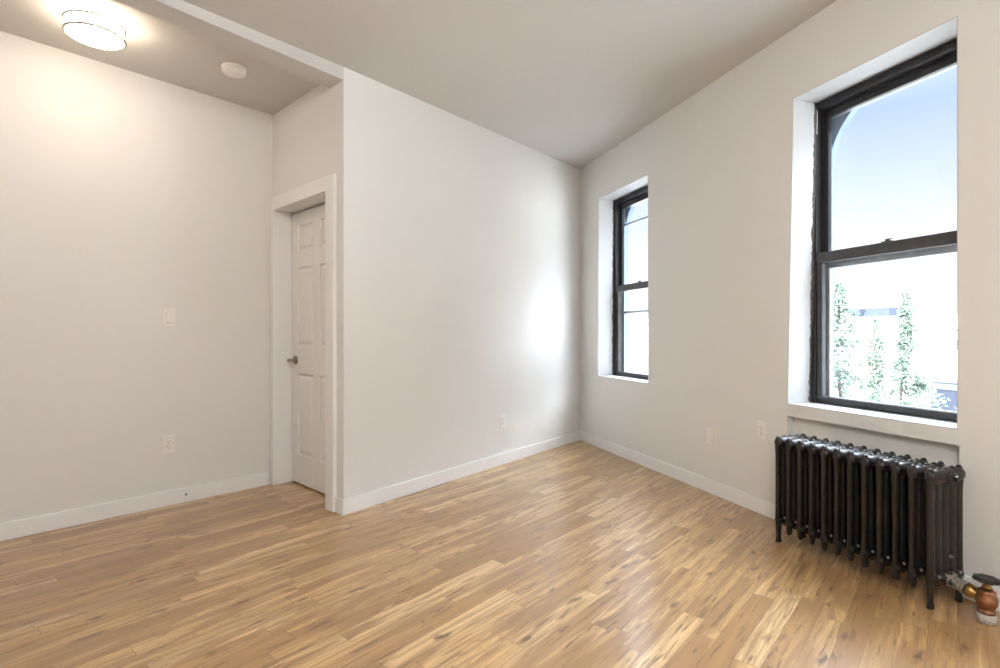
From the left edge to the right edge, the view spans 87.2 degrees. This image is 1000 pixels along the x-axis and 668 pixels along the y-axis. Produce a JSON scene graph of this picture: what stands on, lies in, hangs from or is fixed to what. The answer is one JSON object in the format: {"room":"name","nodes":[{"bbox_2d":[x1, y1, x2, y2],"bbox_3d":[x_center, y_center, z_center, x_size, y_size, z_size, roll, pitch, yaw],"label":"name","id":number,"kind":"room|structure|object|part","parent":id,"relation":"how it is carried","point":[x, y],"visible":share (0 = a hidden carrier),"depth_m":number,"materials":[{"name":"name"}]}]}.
{"room":"empty living room","nodes":[
{"label":"empty living room","id":0,"kind":"room"},
{"bbox_2d":[0,31,272,522],"bbox_3d":[-3.591,-0.455,1.988,0.168,3.350,6.000,0,0,42],"label":"wall","id":1,"kind":"structure","parent":0,"point":[127,197],"depth_m":3.24,"materials":[{"name":"paint"}]},
{"bbox_2d":[0,471,268,540],"bbox_3d":[-3.565,1.071,1.883,0.012,0.096,5.480,0,0,42],"label":"baseboard","id":2,"kind":"structure","parent":1,"relation":"attached to","point":[68,518],"depth_m":3.24,"materials":[{"name":"paint"}]},
{"bbox_2d":[162,309,174,326],"bbox_3d":[-2.160,-0.106,3.425,0.013,0.118,0.072,0,0,42],"label":"light switch","id":3,"kind":"object","parent":1,"relation":"attached to","point":[168,315],"visible":1,"depth_m":3.42,"materials":[{"name":"white plastic"}]},
{"bbox_2d":[162,435,174,453],"bbox_3d":[-2.163,0.720,3.426,0.009,0.118,0.072,0,0,43],"label":"wall outlet","id":4,"kind":"object","parent":1,"relation":"attached to","point":[168,442],"visible":1,"depth_m":3.42,"materials":[{"name":"white plastic"}]},
{"bbox_2d":[166,439,171,449],"bbox_3d":[-2.163,0.720,3.426,0.009,0.066,0.033,0,0,42],"label":"socket","id":5,"kind":"object","parent":4,"relation":"attached to","point":[168,441],"depth_m":3.43,"materials":[{"name":"grey plastic"}]},
{"bbox_2d":[0,0,319,114],"bbox_3d":[-3.219,-1.810,1.504,1.188,0.340,5.781,0,0,42],"label":"ceiling","id":6,"kind":"structure","parent":0,"point":[158,49],"depth_m":3.08,"materials":[{"name":"paint"}]},
{"bbox_2d":[62,4,126,50],"bbox_3d":[-2.100,-1.581,2.724,0.268,0.118,0.268,0,0,-20],"label":"ceiling light","id":7,"kind":"object","parent":6,"relation":"attached to","point":[92,27],"visible":1,"depth_m":2.67,"materials":[{"name":"glass"}]},
{"bbox_2d":[113,0,343,87],"bbox_3d":[-2.499,-1.752,1.559,0.158,0.356,4.637,0,0,40],"label":"beam","id":8,"kind":"structure","parent":6,"relation":"attached to","point":[179,13],"depth_m":2.82,"materials":[{"name":"paint"}]},
{"bbox_2d":[221,62,246,78],"bbox_3d":[-1.640,-1.618,3.238,0.142,0.044,0.142,0,0,0],"label":"smoke detector","id":9,"kind":"object","parent":6,"relation":"attached to","point":[232,70],"visible":1,"depth_m":3.20,"materials":[{"name":"white plastic"}]},
{"bbox_2d":[273,80,343,499],"bbox_3d":[-1.209,-0.455,3.810,1.112,3.350,0.488,0,0,43],"label":"wall","id":10,"kind":"structure","parent":0,"point":[308,133],"depth_m":3.42,"materials":[{"name":"paint"}]},
{"bbox_2d":[270,173,336,511],"bbox_3d":[-1.302,0.055,3.684,0.912,2.130,0.229,0,0,43],"label":"door","id":11,"kind":"structure","parent":10,"relation":"in","point":[303,219],"depth_m":3.83,"materials":[{"name":"paint"}]},
{"bbox_3d":[-1.686,0.055,3.904,0.050,2.130,0.027,0,0,43],"label":"casing","id":12,"kind":"part","parent":11,"relation":"part of","materials":[{"name":"paint"}]},
{"bbox_3d":[-1.388,-0.963,3.627,0.764,0.095,0.026,0,0,43],"label":"casing","id":13,"kind":"part","parent":11,"relation":"part of","materials":[{"name":"paint"}]},
{"bbox_3d":[-1.073,0.055,3.332,0.098,2.130,0.027,0,0,43],"label":"casing","id":14,"kind":"part","parent":11,"relation":"part of","materials":[{"name":"paint"}]},
{"bbox_2d":[335,497,342,514],"bbox_3d":[-0.998,1.071,3.271,0.092,0.096,0.012,0,0,43],"label":"baseboard","id":15,"kind":"structure","parent":10,"relation":"attached to","point":[338,501],"depth_m":3.27,"materials":[{"name":"paint"}]},
{"bbox_2d":[344,67,579,498],"bbox_3d":[-0.075,-0.455,4.579,0.238,3.350,3.190,0,0,38],"label":"wall","id":16,"kind":"structure","parent":0,"point":[462,236],"depth_m":3.99,"materials":[{"name":"paint"}]},
{"bbox_2d":[343,431,579,514],"bbox_3d":[-0.058,1.071,4.398,0.012,0.096,2.950,0,0,38],"label":"baseboard","id":17,"kind":"structure","parent":16,"relation":"attached to","point":[362,501],"depth_m":3.95,"materials":[{"name":"paint"}]},
{"bbox_2d":[501,414,505,427],"bbox_3d":[0.029,0.748,4.511,0.009,0.118,0.072,0,0,38],"label":"wall outlet","id":18,"kind":"object","parent":16,"relation":"attached to","point":[503,416],"visible":1,"depth_m":4.51,"materials":[{"name":"white plastic"}]},
{"bbox_2d":[0,440,999,667],"bbox_3d":[-1.268,1.195,2.132,9.264,0.150,7.664,0,0,0],"label":"floor","id":19,"kind":"structure","parent":0,"point":[578,554],"depth_m":2.32,"materials":[{"name":"brown wood"}]},
{"bbox_2d":[774,433,999,625],"bbox_3d":[1.741,0.835,2.447,0.224,0.571,0.955,0,0,-20],"label":"radiator","id":20,"kind":"object","parent":19,"relation":"on","point":[904,513],"visible":1,"depth_m":2.33,"materials":[{"name":"metal"}]},
{"bbox_3d":[1.893,0.974,2.042,0.028,0.030,0.028,0,0,-20],"label":"stem","id":21,"kind":"part","parent":20,"relation":"part of","materials":[{"name":"gold metal"}]},
{"bbox_2d":[182,0,836,168],"bbox_3d":[-0.351,-1.817,2.099,7.260,0.610,7.103,0,0,0],"label":"ceiling","id":22,"kind":"structure","parent":0,"point":[566,81],"depth_m":3.14,"materials":[{"name":"paint"}]},
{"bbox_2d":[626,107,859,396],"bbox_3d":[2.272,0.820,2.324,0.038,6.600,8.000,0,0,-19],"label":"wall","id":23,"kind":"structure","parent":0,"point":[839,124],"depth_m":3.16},
{"bbox_2d":[580,0,999,587],"bbox_3d":[2.163,-0.455,2.139,0.289,3.350,7.520,0,0,-19],"label":"wall","id":24,"kind":"structure","parent":0,"point":[717,165],"depth_m":3.32,"materials":[{"name":"paint"}]},
{"bbox_2d":[598,175,647,383],"bbox_3d":[1.241,-0.462,4.853,0.284,1.757,0.852,0,0,-19],"label":"window","id":25,"kind":"structure","parent":24,"relation":"in","point":[612,286],"depth_m":5.22,"materials":[{"name":"grey paint"}]},
{"bbox_3d":[1.322,-0.462,4.880,0.111,1.745,0.844,0,0,-19],"label":"frame","id":26,"kind":"part","parent":25,"relation":"part of","materials":[{"name":"metal"}]},
{"bbox_3d":[1.293,-0.040,4.871,0.038,0.878,0.784,0,0,-19],"label":"sash","id":27,"kind":"part","parent":25,"relation":"part of","materials":[{"name":"metal"}]},
{"bbox_3d":[1.338,-0.866,4.886,0.028,0.865,0.784,0,0,-19],"label":"sash","id":28,"kind":"part","parent":25,"relation":"part of","materials":[{"name":"glass"}]},
{"bbox_3d":[1.367,-0.449,4.896,0.018,1.710,0.804,0,0,-19],"label":"storm frame","id":29,"kind":"part","parent":25,"relation":"part of","materials":[{"name":"metal"}]},
{"bbox_2d":[706,427,713,445],"bbox_3d":[1.475,0.722,3.696,0.016,0.118,0.072,0,0,-19],"label":"cable plate","id":30,"kind":"object","parent":24,"relation":"attached to","point":[709,431],"visible":1,"depth_m":3.69,"materials":[{"name":"white plastic"}]},
{"bbox_2d":[757,420,765,440],"bbox_3d":[1.625,0.600,3.264,0.009,0.118,0.072,0,0,-19],"label":"wall outlet","id":31,"kind":"object","parent":24,"relation":"attached to","point":[761,425],"visible":1,"depth_m":3.26,"materials":[{"name":"white plastic"}]},
{"bbox_2d":[759,425,762,435],"bbox_3d":[1.625,0.600,3.264,0.009,0.066,0.033,0,0,-19],"label":"socket","id":32,"kind":"object","parent":31,"relation":"attached to","point":[760,426],"depth_m":3.26,"materials":[{"name":"grey plastic"}]},
{"bbox_2d":[580,431,999,611],"bbox_3d":[2.013,1.071,2.194,0.062,0.096,7.120,0,0,-19],"label":"baseboard","id":33,"kind":"structure","parent":24,"relation":"attached to","point":[751,502],"depth_m":3.79,"materials":[{"name":"paint"}]},
{"bbox_2d":[787,16,957,429],"bbox_3d":[1.965,-0.479,2.719,0.284,1.782,0.875,0,0,-19],"label":"window","id":34,"kind":"structure","parent":24,"relation":"in","point":[933,52],"depth_m":3.07,"materials":[{"name":"grey paint"}]},
{"bbox_3d":[2.017,-0.043,2.736,0.038,0.873,0.807,0,0,-19],"label":"sash","id":35,"kind":"part","parent":34,"relation":"part of","materials":[{"name":"metal"}]},
{"bbox_3d":[2.061,-0.880,2.752,0.028,0.895,0.807,0,0,-19],"label":"sash","id":36,"kind":"part","parent":34,"relation":"part of","materials":[{"name":"glass"}]},
{"bbox_3d":[2.091,-0.467,2.761,0.018,1.735,0.827,0,0,-19],"label":"storm frame","id":37,"kind":"part","parent":34,"relation":"part of","materials":[{"name":"glass"}]},
{"label":"outside","id":38,"kind":"structure","parent":0,"visible":0},
{"bbox_3d":[24.681,4.420,29.453,85.241,0.200,104.337,0,0,0],"label":"ground","id":39,"kind":"structure","parent":38,"visible":0},
{"bbox_2d":[628,318,647,373],"bbox_3d":[4.917,1.870,27.717,6.150,4.900,16.700,0,0,-19],"label":"brick building","id":40,"kind":"structure","parent":39,"relation":"on","point":[637,327],"depth_m":19.01,"materials":[{"name":"white"}]},
{"bbox_2d":[834,277,874,400],"bbox_3d":[4.204,1.805,6.507,0.766,5.040,0.781,0,0,-19],"label":"young tree","id":41,"kind":"object","parent":39,"relation":"on","point":[840,300],"visible":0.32,"depth_m":6.41,"materials":[{"name":"green plant"}]},
{"bbox_2d":[857,315,895,401],"bbox_3d":[5.448,2.019,7.592,0.803,4.610,0.737,0,0,31],"label":"young tree","id":42,"kind":"object","parent":39,"relation":"on","point":[876,341],"visible":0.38,"depth_m":7.56,"materials":[{"name":"green plant"}]},
{"bbox_2d":[834,314,956,411],"bbox_3d":[11.966,1.970,10.097,6.110,4.700,19.600,0,0,-19],"label":"apartment building","id":43,"kind":"structure","parent":39,"relation":"on","point":[936,335],"depth_m":10.51,"materials":[{"name":"white"}]},
{"bbox_2d":[848,309,865,317],"bbox_3d":[9.125,-0.485,13.201,0.840,0.270,0.386,0,0,-19],"label":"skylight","id":44,"kind":"object","parent":43,"relation":"on","point":[861,311],"visible":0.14,"depth_m":12.99,"materials":[{"name":"blue glass"}]},
{"bbox_2d":[863,308,897,316],"bbox_3d":[9.315,-0.485,12.639,0.840,0.270,0.644,0,0,-19],"label":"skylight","id":45,"kind":"object","parent":43,"relation":"on","point":[870,312],"visible":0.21,"depth_m":12.45,"materials":[{"name":"blue glass"}]},
{"bbox_3d":[8.836,1.480,9.987,0.020,0.780,1.100,0,0,-19],"label":"pane","id":46,"kind":"part","parent":43,"relation":"part of","materials":[{"name":"blue glass"}]},
{"bbox_2d":[932,382,956,390],"bbox_3d":[8.829,1.020,9.984,0.035,0.140,1.100,0,0,-19],"label":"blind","id":47,"kind":"object","parent":43,"relation":"hanging from","point":[945,386],"depth_m":10.25,"materials":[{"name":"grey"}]},
{"bbox_2d":[871,287,949,409],"bbox_3d":[5.005,1.874,6.509,0.844,4.902,0.866,0,0,-3],"label":"young tree","id":48,"kind":"object","parent":39,"relation":"on","point":[908,373],"visible":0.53,"depth_m":6.44,"materials":[{"name":"green plant"}]}
]}

